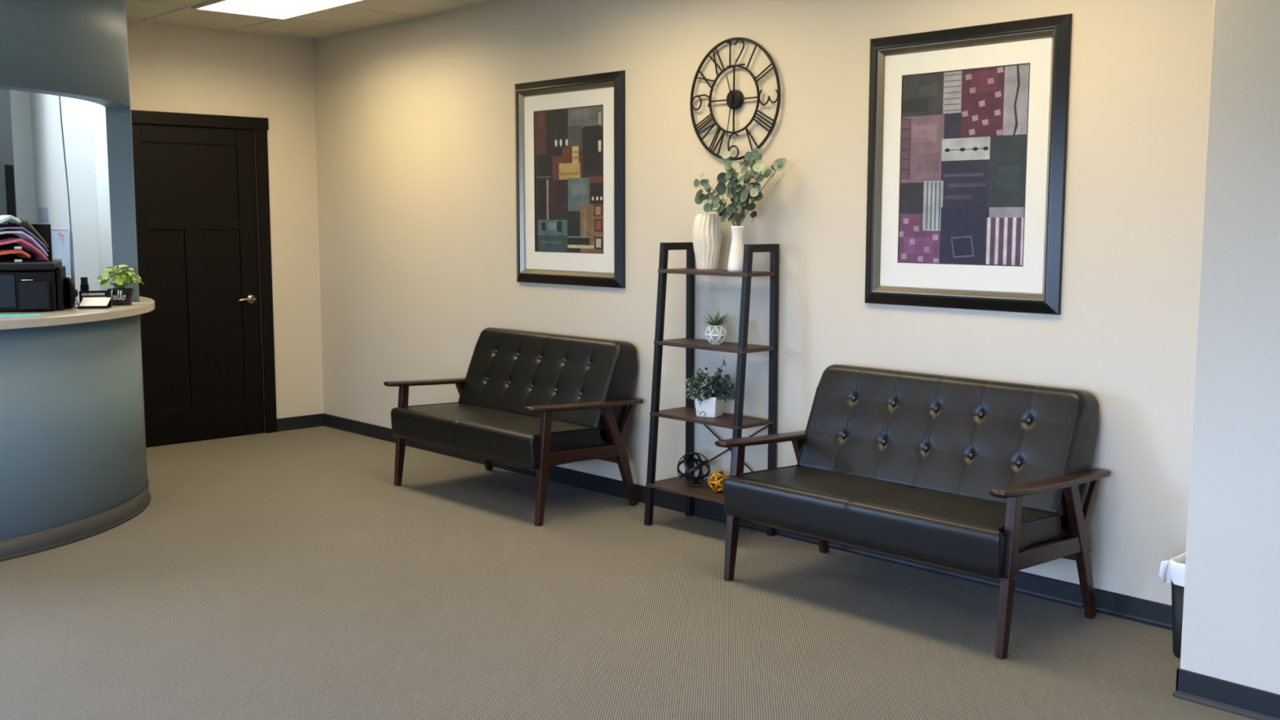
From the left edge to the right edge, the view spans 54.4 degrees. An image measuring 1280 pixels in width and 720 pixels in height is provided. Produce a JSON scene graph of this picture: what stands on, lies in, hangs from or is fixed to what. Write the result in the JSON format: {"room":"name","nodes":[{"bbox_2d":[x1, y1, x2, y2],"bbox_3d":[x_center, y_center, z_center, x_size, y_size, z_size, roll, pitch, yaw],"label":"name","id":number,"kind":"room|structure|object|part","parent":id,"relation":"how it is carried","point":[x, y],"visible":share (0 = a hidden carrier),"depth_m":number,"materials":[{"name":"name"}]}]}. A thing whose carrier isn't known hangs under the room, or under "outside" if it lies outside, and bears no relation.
{"room":"lobby","nodes":[
{"label":"lobby","id":0,"kind":"room"},
{"bbox_2d":[0,88,17,224],"bbox_3d":[-4.157,-0.665,6.946,1.200,2.740,0.300,-6,9,-43],"label":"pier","id":1,"kind":"object","parent":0,"point":[6,157],"depth_m":7.16,"materials":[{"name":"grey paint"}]},
{"bbox_2d":[4,164,16,224],"bbox_3d":[-3.631,-0.904,7.192,0.038,0.440,0.025,-6,9,-43],"label":"wall panel","id":2,"kind":"object","parent":1,"relation":"attached to","point":[9,174],"visible":0.64,"depth_m":7.17,"materials":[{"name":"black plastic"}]},
{"bbox_2d":[0,0,147,540],"bbox_3d":[-3.748,-0.554,5.973,2.590,2.740,2.288,-6,9,-43],"label":"wall","id":3,"kind":"structure","parent":0,"point":[73,442],"depth_m":5.89,"materials":[{"name":"blue paint"}]},
{"bbox_2d":[38,207,48,222],"bbox_3d":[-3.581,-0.871,7.481,0.003,0.090,0.160,-6,9,-43],"label":"notice sheet","id":4,"kind":"object","parent":3,"relation":"attached to","point":[43,211],"visible":1,"depth_m":7.48,"materials":[{"name":"paper"}]},
{"bbox_2d":[50,227,70,273],"bbox_3d":[-3.411,-0.645,7.323,0.006,0.267,0.300,-6,9,-43],"label":"wall calendar","id":5,"kind":"object","parent":3,"relation":"attached to","point":[60,237],"visible":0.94,"depth_m":7.29,"materials":[{"name":"white paper"}]},
{"bbox_2d":[0,478,151,561],"bbox_3d":[-3.404,0.804,5.758,2.618,0.091,1.309,-6,9,-43],"label":"baseboard","id":6,"kind":"structure","parent":3,"relation":"attached to","point":[13,548],"depth_m":5.79,"materials":[{"name":"plastic"}]},
{"bbox_2d":[0,296,155,329],"bbox_3d":[-3.347,-0.181,5.619,2.692,0.040,1.316,-6,9,-43],"label":"countertop","id":7,"kind":"structure","parent":3,"relation":"on","point":[67,316],"depth_m":5.76,"materials":[{"name":"laminate"}]},
{"bbox_2d":[0,313,43,317],"bbox_3d":[-2.864,-0.198,5.585,0.320,0.002,0.170,-2,7,-18],"label":"mat","id":8,"kind":"object","parent":7,"relation":"on","point":[20,314],"visible":1,"depth_m":5.59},
{"bbox_2d":[0,261,66,312],"bbox_3d":[-2.988,-0.348,5.906,0.470,0.228,0.333,-2,7,-18],"label":"printer","id":9,"kind":"object","parent":7,"relation":"on","point":[27,286],"visible":0.98,"depth_m":5.80,"materials":[{"name":"black plastic"}]},
{"bbox_3d":[-3.021,-0.315,5.759,0.245,0.155,0.005,-2,7,-18],"label":"panel","id":10,"kind":"part","parent":9,"relation":"part of","materials":[{"name":"black plastic"}]},
{"bbox_2d":[0,224,52,262],"bbox_3d":[-3.039,-0.568,6.033,0.292,0.178,0.210,-6,9,-43],"label":"file sorter","id":11,"kind":"object","parent":9,"relation":"on","point":[44,230],"visible":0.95,"depth_m":6.10,"materials":[{"name":"black plastic"}]},
{"bbox_2d":[0,248,30,257],"bbox_3d":[-3.059,-0.513,6.015,0.170,0.040,0.153,-6,9,-43],"label":"paper stack","id":12,"kind":"object","parent":11,"relation":"in","point":[20,253],"visible":1,"depth_m":5.99,"materials":[{"name":"orange paper"}]},
{"bbox_2d":[13,246,22,248],"bbox_3d":[-2.979,-0.537,5.968,0.032,0.012,0.016,-6,9,-43],"label":"paper clip","id":13,"kind":"object","parent":12,"relation":"on","point":[15,247],"visible":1,"depth_m":5.96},
{"bbox_3d":[-3.108,-0.576,6.105,0.290,0.178,0.008,-6,9,-43],"label":"panel","id":14,"kind":"part","parent":11,"relation":"part of","materials":[{"name":"black plastic"}]},
{"bbox_2d":[0,231,48,256],"bbox_3d":[-3.032,-0.562,6.035,0.258,0.124,0.153,-6,9,-43],"label":"paper stack","id":15,"kind":"object","parent":11,"relation":"in","point":[21,234],"visible":0.76,"depth_m":6.04,"materials":[{"name":"white paper"}]},
{"bbox_2d":[0,226,48,252],"bbox_3d":[-3.025,-0.571,6.041,0.277,0.147,0.153,-6,9,-43],"label":"paper stack","id":16,"kind":"object","parent":11,"relation":"in","point":[17,228],"visible":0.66,"depth_m":6.04,"materials":[{"name":"purple paper"}]},
{"bbox_2d":[0,215,21,222],"bbox_3d":[-3.078,-0.672,5.979,0.158,0.047,0.153,-6,9,-43],"label":"paper stack","id":17,"kind":"object","parent":16,"relation":"on","point":[11,219],"visible":1,"depth_m":5.96,"materials":[{"name":"white paper"}]},
{"bbox_2d":[0,238,48,260],"bbox_3d":[-3.030,-0.530,6.041,0.265,0.121,0.153,-6,9,-43],"label":"paper stack","id":18,"kind":"object","parent":11,"relation":"in","point":[38,255],"visible":0.95,"depth_m":6.05,"materials":[{"name":"pink paper"}]},
{"bbox_3d":[-3.038,-0.480,6.036,0.284,0.004,0.200,-6,9,-43],"label":"plate","id":19,"kind":"part","parent":11,"relation":"part of","materials":[{"name":"black plastic"}]},
{"bbox_2d":[17,218,48,248],"bbox_3d":[-2.977,-0.611,6.082,0.132,0.153,0.153,-6,9,-43],"label":"paper stack","id":20,"kind":"object","parent":11,"relation":"in","point":[25,224],"visible":0.57,"depth_m":6.05,"materials":[{"name":"green paper"}]},
{"bbox_3d":[-2.931,-0.578,6.126,0.007,0.178,0.200,-6,9,-43],"label":"panel","id":21,"kind":"part","parent":11,"relation":"part of","materials":[{"name":"black plastic"}]},
{"bbox_3d":[-3.002,-0.446,5.905,0.450,0.035,0.305,-2,7,-18],"label":"scanner lid","id":22,"kind":"part","parent":9,"relation":"part of","materials":[{"name":"grey plastic"}]},
{"bbox_2d":[17,280,50,310],"bbox_3d":[-2.824,-0.301,5.810,0.130,0.135,0.034,-2,7,-18],"label":"paper tray","id":23,"kind":"object","parent":9,"relation":"on","point":[32,295],"depth_m":5.80,"materials":[{"name":"grey plastic"}]},
{"bbox_2d":[52,258,62,261],"bbox_3d":[-2.898,-0.384,6.191,0.055,0.235,0.004,-6,9,-43],"label":"paper sheet","id":24,"kind":"object","parent":7,"relation":"on","point":[53,260],"visible":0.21,"depth_m":6.18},
{"bbox_2d":[64,277,75,308],"bbox_3d":[-2.761,-0.323,6.019,0.024,0.152,0.152,-6,9,-41],"label":"speaker","id":25,"kind":"object","parent":7,"relation":"on","point":[70,291],"visible":0.88,"depth_m":5.98,"materials":[{"name":"black plastic"}]},
{"bbox_2d":[71,288,79,308],"bbox_3d":[-2.756,-0.299,6.068,0.060,0.094,0.060,-6,9,-43],"label":"stand","id":26,"kind":"object","parent":7,"relation":"on","point":[77,304],"visible":0.29,"depth_m":6.06,"materials":[{"name":"silver metal"}]},
{"bbox_2d":[58,96,75,286],"bbox_3d":[-2.767,-0.818,6.023,0.024,0.946,0.052,-6,9,-43],"label":"hanging cord","id":27,"kind":"object","parent":26,"relation":"attached to","point":[72,262],"visible":0.88,"depth_m":6.04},
{"bbox_2d":[80,276,88,290],"bbox_3d":[-2.794,-0.346,6.269,0.040,0.141,0.040,-6,9,-43],"label":"bottle","id":28,"kind":"object","parent":7,"relation":"on","point":[84,286],"visible":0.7,"depth_m":6.25,"materials":[{"name":"black plastic"}]},
{"bbox_2d":[79,290,108,303],"bbox_3d":[-2.708,-0.304,6.181,0.135,0.079,0.022,-3,7,-25],"label":"card holder","id":29,"kind":"object","parent":7,"relation":"on","point":[82,294],"visible":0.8,"depth_m":6.18,"materials":[{"name":"black plastic"}]},
{"bbox_2d":[77,297,111,309],"bbox_3d":[-2.659,-0.277,6.078,0.132,0.048,0.108,-1,7,-10],"label":"card stack","id":30,"kind":"object","parent":7,"relation":"on","point":[105,302],"visible":1,"depth_m":6.06,"materials":[{"name":"white paper"}]},
{"bbox_2d":[96,264,143,305],"bbox_3d":[-2.623,-0.379,6.291,0.226,0.203,0.208,-6,9,-43],"label":"potted plant","id":31,"kind":"object","parent":7,"relation":"on","point":[120,295],"visible":1,"depth_m":6.25,"materials":[{"name":"green plant"}]},
{"bbox_3d":[-2.625,-0.320,6.300,0.126,0.082,0.126,-6,9,-43],"label":"pot","id":32,"kind":"part","parent":31,"relation":"part of","materials":[{"name":"black ceramic"}]},
{"bbox_2d":[9,20,324,432],"bbox_3d":[-3.987,-0.779,7.509,4.368,2.840,0.300,-6,9,-43],"label":"wall","id":33,"kind":"structure","parent":0,"point":[173,68],"depth_m":8.61,"materials":[{"name":"beige paint"}]},
{"bbox_2d":[130,110,276,446],"bbox_3d":[-2.989,-0.539,8.336,1.087,2.178,0.208,-6,9,-43],"label":"door","id":34,"kind":"structure","parent":33,"relation":"in","point":[196,197],"depth_m":8.34,"materials":[{"name":"black wood"}]},
{"bbox_3d":[-2.691,-0.414,8.530,0.148,0.062,0.060,-6,9,-43],"label":"handle","id":35,"kind":"part","parent":34,"relation":"part of","materials":[{"name":"silver metal"}]},
{"bbox_2d":[276,413,324,431],"bbox_3d":[-2.427,0.446,8.912,0.374,0.091,0.008,-6,9,-43],"label":"baseboard","id":36,"kind":"structure","parent":33,"relation":"attached to","point":[317,420],"depth_m":8.91,"materials":[{"name":"plastic"}]},
{"bbox_2d":[125,0,493,38],"bbox_3d":[-1.665,-1.612,2.703,7.400,0.097,9.700,-6,9,-43],"label":"ceiling","id":37,"kind":"structure","parent":0,"point":[411,7],"depth_m":7.75,"materials":[{"name":"tile"}]},
{"bbox_2d":[191,0,367,20],"bbox_3d":[-2.023,-2.061,7.148,0.600,0.016,1.220,-6,9,-43],"label":"recessed light","id":38,"kind":"object","parent":37,"relation":"in","point":[284,10],"visible":1,"depth_m":7.34,"materials":[{"name":"white plastic"}]},
{"bbox_2d":[0,426,1254,719],"bbox_3d":[-1.770,1.199,3.132,7.400,0.100,10.000,-6,9,-43],"label":"floor","id":39,"kind":"structure","parent":0,"point":[287,575],"depth_m":4.74,"materials":[{"name":"carpet"}]},
{"bbox_2d":[383,327,643,526],"bbox_3d":[-0.699,0.308,6.735,0.754,0.868,1.361,-6,9,-43],"label":"loveseat","id":40,"kind":"object","parent":39,"relation":"on","point":[531,401],"visible":1,"depth_m":6.55,"materials":[{"name":"black leather"}]},
{"bbox_3d":[-1.344,0.423,7.015,0.095,0.569,0.036,-6,9,-43],"label":"leg","id":41,"kind":"part","parent":40,"relation":"part of","materials":[{"name":"brown wood"}]},
{"bbox_3d":[-1.142,0.121,7.171,0.731,0.056,0.092,-6,9,-43],"label":"armrest","id":42,"kind":"part","parent":40,"relation":"part of","materials":[{"name":"brown wood"}]},
{"bbox_3d":[-0.977,0.391,7.357,0.244,0.563,0.034,-6,9,-43],"label":"leg","id":43,"kind":"part","parent":40,"relation":"part of","materials":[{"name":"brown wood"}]},
{"bbox_3d":[-0.875,0.493,6.590,0.024,0.040,1.239,-6,9,-43],"label":"rail","id":44,"kind":"part","parent":40,"relation":"part of","materials":[{"name":"brown wood"}]},
{"bbox_2d":[391,402,608,469],"bbox_3d":[-0.766,0.383,6.680,0.534,0.176,1.272,-6,9,-43],"label":"seat cushion","id":45,"kind":"object","parent":40,"relation":"on","point":[506,433],"depth_m":6.39,"materials":[{"name":"black leather"}]},
{"bbox_3d":[-0.474,0.528,6.096,0.095,0.569,0.036,-6,9,-43],"label":"leg","id":46,"kind":"part","parent":40,"relation":"part of","materials":[{"name":"brown wood"}]},
{"bbox_3d":[-0.534,0.135,6.871,0.302,0.555,1.224,-6,9,-43],"label":"backrest","id":47,"kind":"part","parent":40,"relation":"part of","materials":[{"name":"black leather"}]},
{"bbox_3d":[-0.273,0.226,6.252,0.731,0.056,0.092,-6,9,-43],"label":"armrest","id":48,"kind":"part","parent":40,"relation":"part of","materials":[{"name":"brown wood"}]},
{"bbox_3d":[-0.285,0.475,6.269,0.477,0.079,0.026,-6,9,-43],"label":"rail","id":49,"kind":"part","parent":40,"relation":"part of","materials":[{"name":"brown wood"}]},
{"bbox_3d":[-0.536,0.458,6.906,0.024,0.052,1.239,-6,9,-43],"label":"rail","id":50,"kind":"part","parent":40,"relation":"part of","materials":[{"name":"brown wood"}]},
{"bbox_3d":[-0.108,0.496,6.439,0.244,0.563,0.034,-6,9,-43],"label":"leg","id":51,"kind":"part","parent":40,"relation":"part of","materials":[{"name":"brown wood"}]},
{"bbox_2d":[644,242,779,536],"bbox_3d":[0.331,0.137,5.944,0.317,1.382,0.580,-6,9,-43],"label":"ladder shelf","id":52,"kind":"object","parent":39,"relation":"on","point":[736,421],"visible":0.87,"depth_m":5.94,"materials":[{"name":"black metal"}]},
{"bbox_3d":[0.080,0.121,6.080,0.138,1.382,0.030,-6,9,-43],"label":"post","id":53,"kind":"part","parent":52,"relation":"part of","materials":[{"name":"black metal"}]},
{"bbox_3d":[0.249,0.103,6.239,0.030,1.380,0.030,-6,9,-43],"label":"post","id":54,"kind":"part","parent":52,"relation":"part of","materials":[{"name":"black metal"}]},
{"bbox_2d":[676,452,710,485],"bbox_3d":[0.260,0.528,6.047,0.155,0.161,0.148,-6,9,-43],"label":"sphere","id":55,"kind":"object","parent":52,"relation":"on","point":[686,461],"visible":1,"depth_m":6.03,"materials":[{"name":"black metal"}]},
{"bbox_2d":[692,213,722,270],"bbox_3d":[0.322,-0.568,5.982,0.143,0.267,0.143,-6,9,-43],"label":"vase","id":56,"kind":"object","parent":52,"relation":"on","point":[707,237],"visible":0.99,"depth_m":5.93,"materials":[{"name":"beige ceramic"}]},
{"bbox_2d":[684,355,735,417],"bbox_3d":[0.339,0.122,5.960,0.264,0.290,0.277,-1,7,-8],"label":"potted plant","id":57,"kind":"object","parent":52,"relation":"on","point":[709,397],"visible":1,"depth_m":5.92,"materials":[{"name":"green plant"}]},
{"bbox_3d":[0.333,0.218,5.963,0.112,0.098,0.112,3,7,27],"label":"pot","id":58,"kind":"part","parent":57,"relation":"part of","materials":[{"name":"white ceramic"}]},
{"bbox_2d":[694,310,729,344],"bbox_3d":[0.356,-0.159,5.914,0.204,0.169,0.201,-3,7,-27],"label":"potted succulent","id":59,"kind":"object","parent":52,"relation":"on","point":[716,333],"visible":1,"depth_m":5.89,"materials":[{"name":"white ceramic"}]},
{"bbox_2d":[706,471,726,492],"bbox_3d":[0.372,0.576,5.903,0.103,0.102,0.101,-6,9,-43],"label":"sphere","id":60,"kind":"object","parent":52,"relation":"on","point":[713,485],"visible":0.81,"depth_m":5.88,"materials":[{"name":"yellow metal"}]},
{"bbox_2d":[727,226,744,271],"bbox_3d":[0.451,-0.516,5.777,0.088,0.210,0.088,-6,9,-43],"label":"vase","id":61,"kind":"object","parent":52,"relation":"on","point":[736,251],"visible":0.94,"depth_m":5.75,"materials":[{"name":"white ceramic"}]},
{"bbox_2d":[693,147,786,226],"bbox_3d":[0.458,-0.787,5.774,0.518,0.374,0.146,6,9,40],"label":"bunch","id":62,"kind":"object","parent":61,"relation":"in","point":[740,195],"visible":1,"depth_m":5.75,"materials":[{"name":"green plant"}]},
{"bbox_3d":[0.454,0.166,5.685,0.138,1.382,0.030,-6,9,-43],"label":"post","id":63,"kind":"part","parent":52,"relation":"part of","materials":[{"name":"black metal"}]},
{"bbox_3d":[0.624,0.148,5.843,0.030,1.380,0.030,-6,9,-43],"label":"post","id":64,"kind":"part","parent":52,"relation":"part of","materials":[{"name":"black metal"}]},
{"bbox_2d":[715,364,1110,658],"bbox_3d":[1.036,0.517,4.901,0.754,0.868,1.361,-6,9,-43],"label":"loveseat","id":65,"kind":"object","parent":39,"relation":"on","point":[984,478],"visible":1,"depth_m":4.77,"materials":[{"name":"black leather"}]},
{"bbox_3d":[0.392,0.633,5.181,0.095,0.569,0.036,-6,9,-43],"label":"leg","id":66,"kind":"part","parent":65,"relation":"part of","materials":[{"name":"brown wood"}]},
{"bbox_3d":[0.593,0.331,5.338,0.731,0.056,0.092,-6,9,-43],"label":"armrest","id":67,"kind":"part","parent":65,"relation":"part of","materials":[{"name":"brown wood"}]},
{"bbox_3d":[0.758,0.600,5.524,0.244,0.563,0.034,-6,9,-43],"label":"leg","id":68,"kind":"part","parent":65,"relation":"part of","materials":[{"name":"brown wood"}]},
{"bbox_3d":[0.860,0.703,4.756,0.024,0.040,1.239,-6,9,-43],"label":"rail","id":69,"kind":"part","parent":65,"relation":"part of","materials":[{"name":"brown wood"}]},
{"bbox_2d":[724,466,1067,578],"bbox_3d":[0.969,0.592,4.847,0.534,0.176,1.272,-6,9,-43],"label":"seat cushion","id":70,"kind":"object","parent":65,"relation":"on","point":[948,525],"depth_m":4.61,"materials":[{"name":"black leather"}]},
{"bbox_3d":[1.201,0.344,5.038,0.302,0.555,1.224,-6,9,-43],"label":"backrest","id":71,"kind":"part","parent":65,"relation":"part of","materials":[{"name":"black leather"}]},
{"bbox_3d":[1.261,0.738,4.263,0.095,0.569,0.036,-6,9,-43],"label":"leg","id":72,"kind":"part","parent":65,"relation":"part of","materials":[{"name":"brown wood"}]},
{"bbox_3d":[1.450,0.685,4.436,0.477,0.079,0.026,-6,9,-43],"label":"rail","id":73,"kind":"part","parent":65,"relation":"part of","materials":[{"name":"brown wood"}]},
{"bbox_3d":[1.462,0.436,4.419,0.731,0.056,0.092,-6,9,-43],"label":"armrest","id":74,"kind":"part","parent":65,"relation":"part of","materials":[{"name":"brown wood"}]},
{"bbox_3d":[1.199,0.667,5.073,0.024,0.052,1.239,-6,9,-43],"label":"rail","id":75,"kind":"part","parent":65,"relation":"part of","materials":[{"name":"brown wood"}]},
{"bbox_3d":[1.627,0.705,4.606,0.244,0.563,0.034,-6,9,-43],"label":"leg","id":76,"kind":"part","parent":65,"relation":"part of","materials":[{"name":"brown wood"}]},
{"bbox_2d":[1158,551,1186,658],"bbox_3d":[1.944,0.826,4.294,0.282,0.385,0.220,-6,9,-43],"label":"waste bin","id":77,"kind":"object","parent":39,"relation":"on","point":[1175,572],"visible":0.27,"depth_m":4.25,"materials":[{"name":"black plastic"}]},
{"bbox_2d":[704,324,727,344],"bbox_3d":[0.360,-0.121,5.919,0.110,0.093,0.107,-6,9,-43],"label":"pot","id":78,"kind":"object","parent":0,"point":[716,334],"depth_m":5.89,"materials":[{"name":"white ceramic"}]},
{"bbox_2d":[313,0,1214,604],"bbox_3d":[1.084,-0.539,5.427,0.150,2.840,10.000,-6,9,-43],"label":"wall","id":79,"kind":"structure","parent":0,"point":[415,119],"depth_m":5.84,"materials":[{"name":"beige paint"}]},
{"bbox_2d":[126,0,504,39],"bbox_3d":[-1.665,-1.561,2.708,7.400,0.007,9.700,-6,9,-43],"label":"trim","id":80,"kind":"structure","parent":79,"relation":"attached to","point":[473,5],"depth_m":7.91,"materials":[{"name":"silver metal"}]},
{"bbox_2d":[515,70,625,288],"bbox_3d":[-0.404,-0.975,6.833,0.035,1.128,0.918,-6,9,-43],"label":"framed picture","id":81,"kind":"object","parent":79,"relation":"attached to","point":[570,147],"visible":1,"depth_m":6.82,"materials":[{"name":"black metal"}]},
{"bbox_2d":[534,105,603,253],"bbox_3d":[-0.395,-0.984,6.845,0.003,0.787,0.592,-6,9,-43],"label":"artwork","id":82,"kind":"object","parent":81,"relation":"attached to","point":[569,139],"depth_m":6.84},
{"bbox_2d":[689,37,781,160],"bbox_3d":[0.444,-1.232,5.892,0.041,0.572,0.572,-6,9,-43],"label":"wall clock","id":83,"kind":"object","parent":79,"relation":"attached to","point":[735,98],"visible":0.97,"depth_m":5.89,"materials":[{"name":"brown metal"}]},
{"bbox_2d":[323,413,1172,630],"bbox_3d":[-0.075,0.700,6.692,0.008,0.091,6.486,-6,9,-43],"label":"baseboard","id":84,"kind":"structure","parent":79,"relation":"attached to","point":[1145,611],"depth_m":5.67,"materials":[{"name":"plastic"}]},
{"bbox_2d":[864,13,1072,315],"bbox_3d":[1.291,-0.771,5.043,0.035,1.128,0.915,-6,9,-43],"label":"framed picture","id":85,"kind":"object","parent":79,"relation":"attached to","point":[967,146],"visible":1,"depth_m":5.02,"materials":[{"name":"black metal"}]},
{"bbox_2d":[898,64,1029,265],"bbox_3d":[1.301,-0.779,5.052,0.004,0.783,0.590,-6,9,-43],"label":"artwork","id":86,"kind":"object","parent":85,"relation":"attached to","point":[964,129],"depth_m":5.04},
{"bbox_2d":[1180,0,1279,694],"bbox_3d":[3.025,-0.191,2.823,0.620,2.740,3.214,-6,9,-43],"label":"wall","id":87,"kind":"structure","parent":0,"point":[1231,622],"depth_m":3.71,"materials":[{"name":"beige paint"}]},
{"bbox_2d":[1172,666,1180,695],"bbox_3d":[1.916,0.991,4.140,0.626,0.091,0.016,-6,9,-43],"label":"baseboard","id":88,"kind":"structure","parent":87,"relation":"attached to","point":[1173,694],"depth_m":3.92,"materials":[{"name":"plastic"}]},
{"bbox_2d":[1173,667,1279,719],"bbox_3d":[2.791,1.149,2.759,0.016,0.091,3.220,-6,9,-43],"label":"baseboard","id":89,"kind":"structure","parent":87,"relation":"attached to","point":[1252,703],"depth_m":3.81,"materials":[{"name":"plastic"}]}
]}

